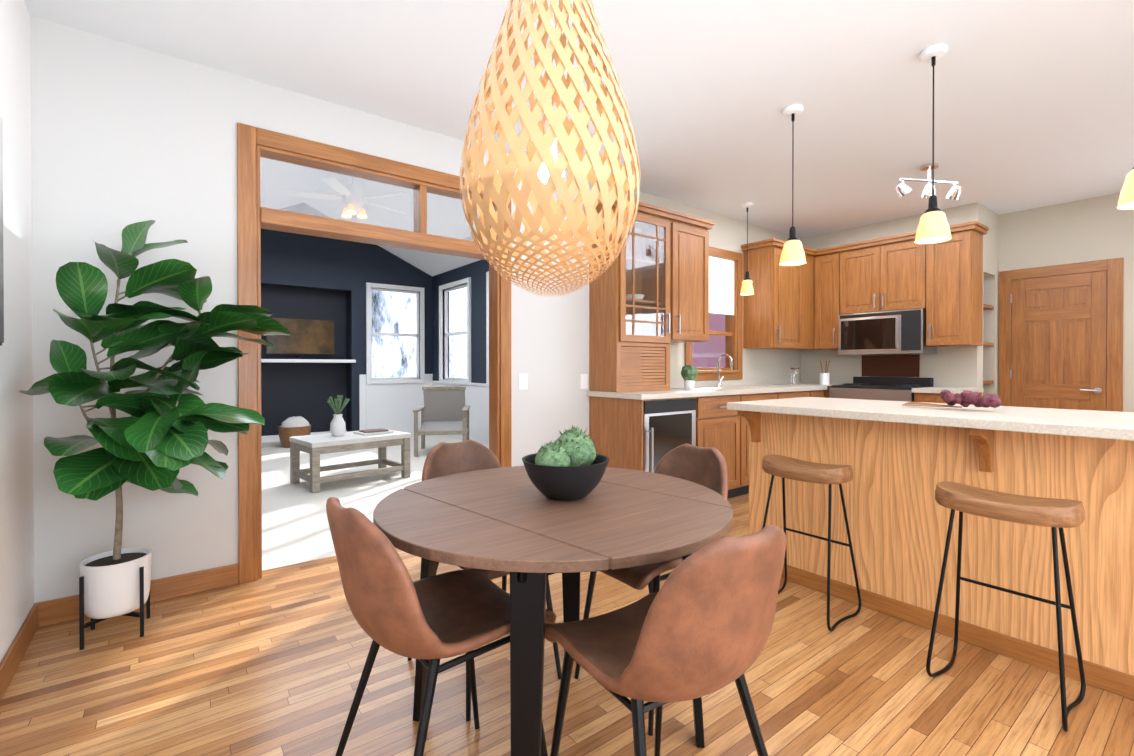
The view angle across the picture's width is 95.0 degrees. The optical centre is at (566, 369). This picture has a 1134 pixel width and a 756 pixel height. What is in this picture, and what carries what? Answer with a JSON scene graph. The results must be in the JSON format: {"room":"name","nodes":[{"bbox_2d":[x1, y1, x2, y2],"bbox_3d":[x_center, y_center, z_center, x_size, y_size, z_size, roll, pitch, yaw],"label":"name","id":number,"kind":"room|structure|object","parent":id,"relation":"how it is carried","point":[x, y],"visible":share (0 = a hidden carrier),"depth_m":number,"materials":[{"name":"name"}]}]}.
{"room":"kitchen and dining room","nodes":[
{"label":"kitchen and dining room","id":0,"kind":"room"},
{"bbox_2d":[0,0,39,662],"bbox_3d":[-0.554,-0.196,-0.178,0.120,2.740,6.180,0,0,-37],"label":"wall","id":1,"kind":"structure","parent":0,"point":[19,412],"depth_m":2.12,"materials":[{"name":"white paint"}]},
{"bbox_2d":[0,116,3,345],"bbox_3d":[-1.486,-0.475,1.165,0.033,0.790,1.570,0,0,-37],"label":"canvas","id":2,"kind":"object","parent":1,"relation":"attached to","point":[1,252],"visible":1,"depth_m":1.77,"materials":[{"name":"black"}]},
{"bbox_2d":[0,601,43,701],"bbox_3d":[-0.506,1.119,-0.121,0.015,0.110,6.198,0,0,-37],"label":"baseboard","id":3,"kind":"structure","parent":1,"relation":"attached to","point":[9,664],"depth_m":2.05,"materials":[{"name":"brown wood"}]},
{"bbox_2d":[261,433,488,570],"bbox_3d":[-2.502,1.184,6.173,4.240,0.100,5.980,0,0,-37],"label":"floor","id":4,"kind":"structure","parent":0,"point":[295,527],"depth_m":4.76,"materials":[{"name":"white carpet"}]},
{"bbox_2d":[278,416,310,447],"bbox_3d":[-4.011,0.907,7.648,0.440,0.436,0.433,0,0,-37],"label":"basket","id":5,"kind":"object","parent":4,"relation":"on","point":[293,426],"visible":0.81,"depth_m":7.50,"materials":[{"name":"brown wood"}]},
{"bbox_2d":[289,428,410,492],"bbox_3d":[-2.223,0.907,5.364,0.620,0.465,1.000,0,1,45],"label":"table","id":6,"kind":"object","parent":4,"relation":"on","point":[315,446],"visible":0.92,"depth_m":5.19,"materials":[{"name":"wood"}]},
{"bbox_2d":[327,395,349,435],"bbox_3d":[-2.349,0.466,5.317,0.220,0.415,0.246,0,0,-37],"label":"greenery","id":7,"kind":"object","parent":6,"relation":"on","point":[337,426],"visible":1,"depth_m":5.27,"materials":[{"name":"white ceramic"}]},
{"bbox_2d":[353,428,393,435],"bbox_3d":[-2.048,0.656,5.498,0.260,0.034,0.320,0,1,45],"label":"books","id":8,"kind":"object","parent":6,"relation":"on","point":[372,432],"visible":1,"depth_m":5.43,"materials":[{"name":"paper"}]},
{"bbox_2d":[413,386,469,456],"bbox_3d":[-1.697,0.676,7.110,0.690,0.904,0.760,0,0,-7],"label":"lounge chair","id":9,"kind":"object","parent":4,"relation":"on","point":[444,410],"visible":0.94,"depth_m":7.28,"materials":[{"name":"grey fabric"}]},
{"bbox_2d":[261,203,488,435],"bbox_3d":[-2.483,-0.816,6.137,4.240,3.900,5.920,0,0,-37],"label":"wall","id":10,"kind":"structure","parent":0,"point":[309,276],"depth_m":8.41,"materials":[{"name":"blue paint"}]},
{"bbox_2d":[261,430,346,441],"bbox_3d":[-4.259,1.071,8.352,1.360,0.100,0.019,0,0,-37],"label":"trim","id":11,"kind":"structure","parent":10,"relation":"attached to","point":[271,438],"depth_m":8.11,"materials":[{"name":"white paint"}]},
{"bbox_2d":[261,359,355,362],"bbox_3d":[-4.137,-0.138,8.186,1.440,0.050,0.418,0,0,-37],"label":"mantel shelf","id":12,"kind":"object","parent":10,"relation":"attached to","point":[306,361],"visible":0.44,"depth_m":8.06,"materials":[{"name":"white paint"}]},
{"bbox_2d":[265,317,335,358],"bbox_3d":[-4.224,-0.492,8.263,1.000,0.653,0.150,0,0,-37],"label":"television","id":13,"kind":"object","parent":12,"relation":"on","point":[312,337],"visible":0.77,"depth_m":8.26,"materials":[{"name":"black"}]},
{"bbox_2d":[359,374,428,432],"bbox_3d":[-2.938,0.597,8.952,1.231,1.040,0.029,0,0,-37],"label":"trim","id":14,"kind":"structure","parent":10,"relation":"attached to","point":[389,406],"depth_m":8.89,"materials":[{"name":"white paint"}]},
{"bbox_2d":[366,283,424,383],"bbox_3d":[-2.964,-0.608,8.969,0.997,1.687,0.117,0,0,-37],"label":"window","id":15,"kind":"structure","parent":10,"relation":"in","point":[388,288],"depth_m":8.99,"materials":[{"name":"white glass"}]},
{"bbox_2d":[439,277,470,384],"bbox_3d":[-1.834,-0.606,8.613,0.117,1.687,1.137,0,0,-37],"label":"window","id":16,"kind":"structure","parent":10,"relation":"in","point":[460,381],"depth_m":8.80,"materials":[{"name":"white glass"}]},
{"bbox_2d":[429,374,488,445],"bbox_3d":[-0.780,0.608,7.179,0.038,1.040,5.469,0,0,-37],"label":"trim","id":17,"kind":"structure","parent":10,"relation":"attached to","point":[476,394],"depth_m":7.96,"materials":[{"name":"white paint"}]},
{"bbox_2d":[486,271,488,385],"bbox_3d":[-0.390,-0.594,6.727,0.117,1.687,2.487,0,0,-37],"label":"window","id":18,"kind":"structure","parent":10,"relation":"in","point":[487,273],"depth_m":7.65,"materials":[{"name":"white paint"}]},
{"bbox_2d":[36,17,799,601],"bbox_3d":[0.194,-0.225,4.387,6.860,2.740,0.120,0,0,-37],"label":"wall","id":19,"kind":"structure","parent":0,"point":[106,140],"depth_m":2.64,"materials":[{"name":"white paint"}]},
{"bbox_2d":[44,563,238,625],"bbox_3d":[-2.070,1.102,2.574,0.749,0.110,0.019,0,0,-37],"label":"baseboard","id":20,"kind":"structure","parent":19,"relation":"attached to","point":[50,612],"depth_m":2.63,"materials":[{"name":"brown wood"}]},
{"bbox_2d":[260,154,416,230],"bbox_3d":[-1.364,-1.057,3.185,0.910,0.320,0.005,0,0,-37],"label":"window","id":21,"kind":"structure","parent":19,"relation":"in","point":[356,184],"depth_m":3.15,"materials":[{"name":"clear glass"}]},
{"bbox_2d":[237,123,511,583],"bbox_3d":[-1.135,-0.088,3.370,1.710,2.480,0.160,0,0,-37],"label":"trim","id":22,"kind":"structure","parent":19,"relation":"attached to","point":[254,217],"depth_m":3.01,"materials":[{"name":"brown wood"}]},
{"bbox_2d":[427,190,490,240],"bbox_3d":[-0.753,-1.060,3.654,0.530,0.320,0.005,0,0,-37],"label":"window","id":23,"kind":"structure","parent":19,"relation":"in","point":[438,230],"depth_m":3.60,"materials":[{"name":"clear glass"}]},
{"bbox_2d":[519,373,527,389],"bbox_3d":[-0.329,0.088,3.909,0.075,0.120,0.005,0,0,-37],"label":"outlet","id":24,"kind":"object","parent":19,"relation":"attached to","point":[523,381],"depth_m":3.91,"materials":[{"name":"white plastic"}]},
{"bbox_2d":[580,374,587,388],"bbox_3d":[0.139,0.096,4.268,0.075,0.120,0.005,0,0,-37],"label":"outlet","id":25,"kind":"object","parent":19,"relation":"attached to","point":[583,377],"depth_m":4.26,"materials":[{"name":"white plastic"}]},
{"bbox_2d":[615,386,670,393],"bbox_3d":[0.626,0.151,4.238,0.580,0.050,0.020,0,0,-37],"label":"backsplash","id":26,"kind":"structure","parent":19,"relation":"attached to","point":[618,389],"depth_m":4.19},
{"bbox_2d":[639,214,710,345],"bbox_3d":[0.983,-0.784,4.688,0.498,1.055,0.350,0,0,-37],"label":"upper cabinet","id":27,"kind":"object","parent":19,"relation":"attached to","point":[674,248],"depth_m":4.49,"materials":[{"name":"brown wood"}]},
{"bbox_2d":[685,246,742,379],"bbox_3d":[1.488,-0.571,5.344,0.930,1.350,0.170,0,0,-37],"label":"kitchen window","id":28,"kind":"structure","parent":19,"relation":"in","point":[722,286],"depth_m":5.46,"materials":[{"name":"brown wood"}]},
{"bbox_2d":[643,379,801,385],"bbox_3d":[1.773,0.141,5.512,2.741,0.055,0.012,0,0,-37],"label":"backsplash","id":29,"kind":"structure","parent":19,"relation":"attached to","point":[767,382],"depth_m":5.50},
{"bbox_2d":[743,238,798,349],"bbox_3d":[2.245,-0.775,5.654,0.580,1.085,0.350,0,0,-37],"label":"upper cabinet","id":30,"kind":"object","parent":19,"relation":"attached to","point":[771,314],"depth_m":5.47,"materials":[{"name":"brown wood"}]},
{"bbox_2d":[799,246,822,349],"bbox_3d":[2.714,-0.777,5.975,0.676,1.085,0.412,0,0,-37],"label":"upper cabinet","id":31,"kind":"object","parent":19,"relation":"attached to","point":[809,271],"depth_m":5.81,"materials":[{"name":"brown wood"}]},
{"bbox_2d":[0,493,1133,755],"bbox_3d":[2.386,1.210,2.094,7.540,0.100,6.440,0,0,-37],"label":"floor","id":32,"kind":"structure","parent":0,"point":[270,663],"depth_m":1.86,"materials":[{"name":"brown wood"}]},
{"bbox_2d":[79,567,149,649],"bbox_3d":[-1.982,1.008,2.287,0.209,0.300,0.209,0,0,-32],"label":"metal plant stand","id":33,"kind":"object","parent":32,"relation":"on","point":[93,622],"visible":0.54,"depth_m":2.25,"materials":[{"name":"black metal"}]},
{"bbox_2d":[80,547,151,618],"bbox_3d":[-1.982,0.942,2.287,0.240,0.235,0.240,0,0,-37],"label":"plant pot","id":34,"kind":"object","parent":33,"relation":"on","point":[111,587],"visible":0.83,"depth_m":2.21,"materials":[{"name":"white ceramic"}]},
{"bbox_2d":[19,220,290,559],"bbox_3d":[-1.685,0.076,2.231,0.933,1.514,0.734,0,0,-37],"label":"fiddle-leaf fig plant","id":35,"kind":"object","parent":34,"relation":"in","point":[157,439],"visible":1,"depth_m":2.14,"materials":[{"name":"green plant"}]},
{"bbox_2d":[326,497,556,755],"bbox_3d":[-0.332,0.738,1.377,0.549,0.857,0.452,0,0,-37],"label":"dining chair","id":36,"kind":"object","parent":32,"relation":"on","point":[429,623],"visible":0.83,"depth_m":1.20,"materials":[{"name":"leather"}]},
{"bbox_2d":[408,440,561,720],"bbox_3d":[-0.321,0.734,2.024,0.446,0.857,0.539,0,0,-37],"label":"dining chair","id":37,"kind":"object","parent":32,"relation":"on","point":[443,458],"visible":0.15,"depth_m":2.16,"materials":[{"name":"leather"}]},
{"bbox_2d":[373,466,732,755],"bbox_3d":[-0.040,0.787,1.682,1.100,0.750,1.100,0,0,-37],"label":"round dining table","id":38,"kind":"object","parent":32,"relation":"on","point":[522,529],"visible":0.85,"depth_m":1.37,"materials":[{"name":"brown wood"}]},
{"bbox_2d":[522,425,609,499],"bbox_3d":[-0.005,0.297,1.682,0.284,0.232,0.286,0,0,-37],"label":"centerpiece bowl","id":39,"kind":"object","parent":38,"relation":"on","point":[571,464],"visible":1,"depth_m":1.60,"materials":[{"name":"black ceramic"}]},
{"bbox_2d":[589,398,706,471],"bbox_3d":[0.651,0.681,4.283,0.710,0.930,0.604,0,0,-37],"label":"base cabinet","id":40,"kind":"object","parent":32,"relation":"on","point":[634,434],"depth_m":4.02,"materials":[{"name":"brown wood"}]},
{"bbox_2d":[587,382,846,401],"bbox_3d":[1.705,0.191,5.063,3.397,0.040,0.642,0,0,-37],"label":"countertop","id":41,"kind":"structure","parent":40,"relation":"on","point":[776,387],"depth_m":4.40,"materials":[{"name":"beige stone"}]},
{"bbox_2d":[681,365,697,388],"bbox_3d":[1.107,0.064,4.699,0.161,0.218,0.150,0,0,-37],"label":"potted plant","id":42,"kind":"object","parent":41,"relation":"on","point":[689,373],"visible":1,"depth_m":4.65,"materials":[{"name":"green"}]},
{"bbox_2d":[717,354,732,386],"bbox_3d":[1.585,0.007,5.165,0.096,0.325,0.183,0,0,-37],"label":"sink faucet","id":43,"kind":"object","parent":41,"relation":"on","point":[719,379],"visible":1,"depth_m":5.19,"materials":[{"name":"silver metal"}]},
{"bbox_2d":[789,360,829,384],"bbox_3d":[2.688,0.031,5.749,0.496,0.271,0.127,0,0,-13],"label":"canisters","id":44,"kind":"object","parent":41,"relation":"on","point":[824,378],"depth_m":5.76,"materials":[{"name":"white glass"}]},
{"bbox_2d":[574,443,727,735],"bbox_3d":[0.339,0.735,1.947,0.539,0.857,0.446,0,0,-37],"label":"dining chair","id":45,"kind":"object","parent":32,"relation":"on","point":[705,467],"visible":0.42,"depth_m":1.97,"materials":[{"name":"leather"}]},
{"bbox_2d":[545,525,785,755],"bbox_3d":[0.225,0.739,1.221,0.442,0.856,0.536,0,0,-32],"label":"dining chair","id":46,"kind":"object","parent":32,"relation":"on","point":[699,624],"visible":0.98,"depth_m":1.01,"materials":[{"name":"leather"}]},
{"bbox_2d":[707,394,746,498],"bbox_3d":[1.141,0.679,4.658,0.675,0.930,0.604,0,0,-37],"label":"base cabinet","id":47,"kind":"object","parent":32,"relation":"on","point":[726,430],"depth_m":4.50,"materials":[{"name":"brown wood"}]},
{"bbox_2d":[747,394,782,493],"bbox_3d":[1.591,0.676,5.003,0.740,0.930,0.604,0,0,-37],"label":"base cabinet","id":48,"kind":"object","parent":32,"relation":"on","point":[750,397],"depth_m":4.71,"materials":[{"name":"brown wood"}]},
{"bbox_2d":[783,390,814,398],"bbox_3d":[2.068,0.674,5.368,0.740,0.930,0.604,0,0,-37],"label":"base cabinet","id":49,"kind":"object","parent":32,"relation":"on","point":[794,393],"depth_m":5.18,"materials":[{"name":"brown wood"}]},
{"bbox_2d":[762,454,861,630],"bbox_3d":[1.149,0.796,2.505,0.321,0.718,0.410,0,0,-37],"label":"bar stool","id":50,"kind":"object","parent":32,"relation":"on","point":[783,467],"visible":0.92,"depth_m":2.44,"materials":[{"name":"brown wood"}]},
{"bbox_2d":[815,390,826,397],"bbox_3d":[2.401,0.673,5.623,0.380,0.930,0.604,0,0,-37],"label":"base cabinet","id":51,"kind":"object","parent":32,"relation":"on","point":[818,393],"depth_m":5.45,"materials":[{"name":"brown wood"}]},
{"bbox_2d":[743,413,1133,699],"bbox_3d":[2.431,0.697,1.785,0.640,0.930,3.660,0,0,-37],"label":"kitchen island","id":52,"kind":"object","parent":32,"relation":"on","point":[900,458],"depth_m":2.21,"materials":[{"name":"brown wood"}]},
{"bbox_2d":[727,397,1133,440],"bbox_3d":[2.372,0.212,1.744,0.900,0.040,3.670,0,0,-37],"label":"countertop","id":53,"kind":"structure","parent":52,"relation":"on","point":[1101,425],"depth_m":2.24,"materials":[{"name":"beige stone"}]},
{"bbox_2d":[902,389,1000,407],"bbox_3d":[1.829,0.136,2.468,0.134,0.084,0.380,0,0,-37],"label":"decorative tray","id":54,"kind":"object","parent":53,"relation":"on","point":[965,398],"visible":1,"depth_m":2.41,"materials":[{"name":"brown wood"}]},
{"bbox_2d":[915,390,982,404],"bbox_3d":[3.594,0.677,4.899,0.600,0.930,0.370,0,0,-37],"label":"base cabinet","id":55,"kind":"object","parent":32,"relation":"on","point":[929,398],"depth_m":4.77,"materials":[{"name":"brown wood"}]},
{"bbox_2d":[851,378,933,389],"bbox_3d":[3.237,0.134,5.346,0.580,0.110,0.740,0,0,-37],"label":"stove","id":56,"kind":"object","parent":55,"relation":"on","point":[895,383],"depth_m":5.38,"materials":[{"name":"black metal"}]},
{"bbox_2d":[911,386,982,393],"bbox_3d":[3.584,0.192,4.885,0.630,0.040,0.385,0,0,-37],"label":"countertop","id":57,"kind":"structure","parent":55,"relation":"on","point":[914,389],"depth_m":4.79,"materials":[{"name":"beige stone"}]},
{"bbox_2d":[926,481,1085,731],"bbox_3d":[1.580,0.800,1.877,0.321,0.718,0.410,0,0,-37],"label":"bar stool","id":58,"kind":"object","parent":32,"relation":"on","point":[1055,513],"visible":1,"depth_m":1.82,"materials":[{"name":"brown wood"}]},
{"bbox_2d":[24,0,1133,275],"bbox_3d":[0.683,-2.134,4.296,7.540,1.080,12.040,0,0,-37],"label":"ceiling","id":59,"kind":"structure","parent":0,"point":[1032,100],"depth_m":2.89,"materials":[{"name":"white paint"}]},
{"bbox_2d":[287,177,406,218],"bbox_3d":[-2.448,-2.164,5.921,1.292,0.839,1.235,0,0,-37],"label":"ceiling fan","id":60,"kind":"object","parent":59,"relation":"hanging from","point":[350,193],"depth_m":5.79,"materials":[{"name":"white paint"}]},
{"bbox_2d":[460,0,640,297],"bbox_3d":[-0.052,-0.906,1.662,0.572,1.342,0.572,0,0,-37],"label":"pendant lamp","id":61,"kind":"object","parent":59,"relation":"hanging from","point":[540,176],"visible":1,"depth_m":1.48,"materials":[{"name":"brown wood"}]},
{"bbox_2d":[740,202,753,294],"bbox_3d":[1.740,-1.163,5.011,0.125,0.870,0.125,0,0,-37],"label":"light","id":62,"kind":"object","parent":59,"relation":"hanging from","point":[747,286],"visible":1,"depth_m":4.99,"materials":[{"name":"glass"}]},
{"bbox_2d":[780,104,805,265],"bbox_3d":[1.373,-1.117,3.155,0.150,0.940,0.150,0,0,-37],"label":"pendant light","id":63,"kind":"object","parent":59,"relation":"hanging from","point":[793,253],"visible":1,"depth_m":3.13,"materials":[{"name":"glass"}]},
{"bbox_2d":[896,163,960,199],"bbox_3d":[2.827,-1.463,4.052,0.556,0.259,0.119,0,0,-9],"label":"track light","id":64,"kind":"object","parent":59,"relation":"attached to","point":[903,189],"visible":1,"depth_m":4.04,"materials":[{"name":"silver metal"}]},
{"bbox_2d":[915,44,950,243],"bbox_3d":[1.817,-1.113,2.576,0.150,0.940,0.150,0,0,-37],"label":"pendant light","id":65,"kind":"object","parent":59,"relation":"hanging from","point":[933,226],"visible":1,"depth_m":2.56,"materials":[{"name":"glass"}]},
{"bbox_2d":[1117,167,1133,208],"bbox_3d":[2.225,-1.109,1.994,0.150,0.940,0.150,0,0,-37],"label":"pendant light","id":66,"kind":"object","parent":59,"relation":"hanging from","point":[1126,199],"visible":1,"depth_m":2.01,"materials":[{"name":"yellow glass"}]},
{"bbox_2d":[800,202,983,395],"bbox_3d":[3.448,-0.233,5.689,0.130,2.740,1.730,0,0,-37],"label":"wall","id":67,"kind":"structure","parent":0,"point":[954,366],"depth_m":5.42,"materials":[{"name":"white paint"}]},
{"bbox_2d":[819,246,846,349],"bbox_3d":[3.028,-0.776,5.835,0.350,1.085,0.359,0,0,-37],"label":"upper cabinet","id":68,"kind":"object","parent":67,"relation":"attached to","point":[833,262],"depth_m":5.72,"materials":[{"name":"brown wood"}]},
{"bbox_2d":[835,302,894,357],"bbox_3d":[3.264,-0.412,5.493,0.393,0.500,0.585,0,0,-37],"label":"microwave","id":69,"kind":"object","parent":67,"relation":"attached to","point":[880,304],"depth_m":5.40,"materials":[{"name":"black glass"}]},
{"bbox_2d":[847,234,926,305],"bbox_3d":[3.344,-0.956,5.422,0.350,0.720,0.810,0,0,-37],"label":"upper cabinet","id":70,"kind":"object","parent":67,"relation":"attached to","point":[884,269],"depth_m":5.27,"materials":[{"name":"brown wood"}]},
{"bbox_2d":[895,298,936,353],"bbox_3d":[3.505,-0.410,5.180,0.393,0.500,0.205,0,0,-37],"label":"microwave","id":71,"kind":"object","parent":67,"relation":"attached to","point":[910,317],"depth_m":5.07,"materials":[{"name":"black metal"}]},
{"bbox_2d":[927,222,986,349],"bbox_3d":[3.678,-0.771,4.986,0.350,1.085,0.420,0,0,-37],"label":"upper cabinet","id":72,"kind":"object","parent":67,"relation":"attached to","point":[954,265],"depth_m":4.83,"materials":[{"name":"brown wood"}]},
{"bbox_2d":[984,206,999,395],"bbox_3d":[4.113,-0.231,5.373,0.540,2.740,0.420,0,0,-37],"label":"wall","id":73,"kind":"structure","parent":0,"point":[991,219],"depth_m":5.34,"materials":[{"name":"white paint"}]},
{"bbox_2d":[983,304,993,383],"bbox_3d":[4.131,-0.066,5.317,0.396,1.170,0.288,0,0,-37],"label":"shelves","id":74,"kind":"object","parent":73,"relation":"attached to","point":[987,307],"visible":0.15,"depth_m":5.23,"materials":[{"name":"brown wood"}]},
{"bbox_2d":[1000,193,1133,411],"bbox_3d":[5.731,-0.221,3.810,0.130,2.740,4.870,0,0,-37],"label":"wall","id":75,"kind":"structure","parent":0,"point":[1090,229],"depth_m":4.89,"materials":[{"name":"white paint"}]},
{"bbox_2d":[998,258,1123,411],"bbox_3d":[4.710,0.067,5.001,0.063,2.150,0.880,0,0,-37],"label":"hallway door","id":76,"kind":"structure","parent":75,"relation":"in","point":[1074,346],"depth_m":4.97,"materials":[{"name":"brown wood"}]},
{"label":"outside","id":77,"kind":"structure","parent":0,"visible":0},
{"bbox_2d":[372,287,466,377],"bbox_3d":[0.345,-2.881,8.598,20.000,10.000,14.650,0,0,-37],"label":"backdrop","id":78,"kind":"structure","parent":77,"point":[393,369],"depth_m":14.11,"materials":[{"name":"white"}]},
{"bbox_2d":[692,313,724,367],"bbox_3d":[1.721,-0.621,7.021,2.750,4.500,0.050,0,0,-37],"label":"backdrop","id":79,"kind":"structure","parent":77,"point":[702,356],"depth_m":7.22,"materials":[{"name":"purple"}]}
]}

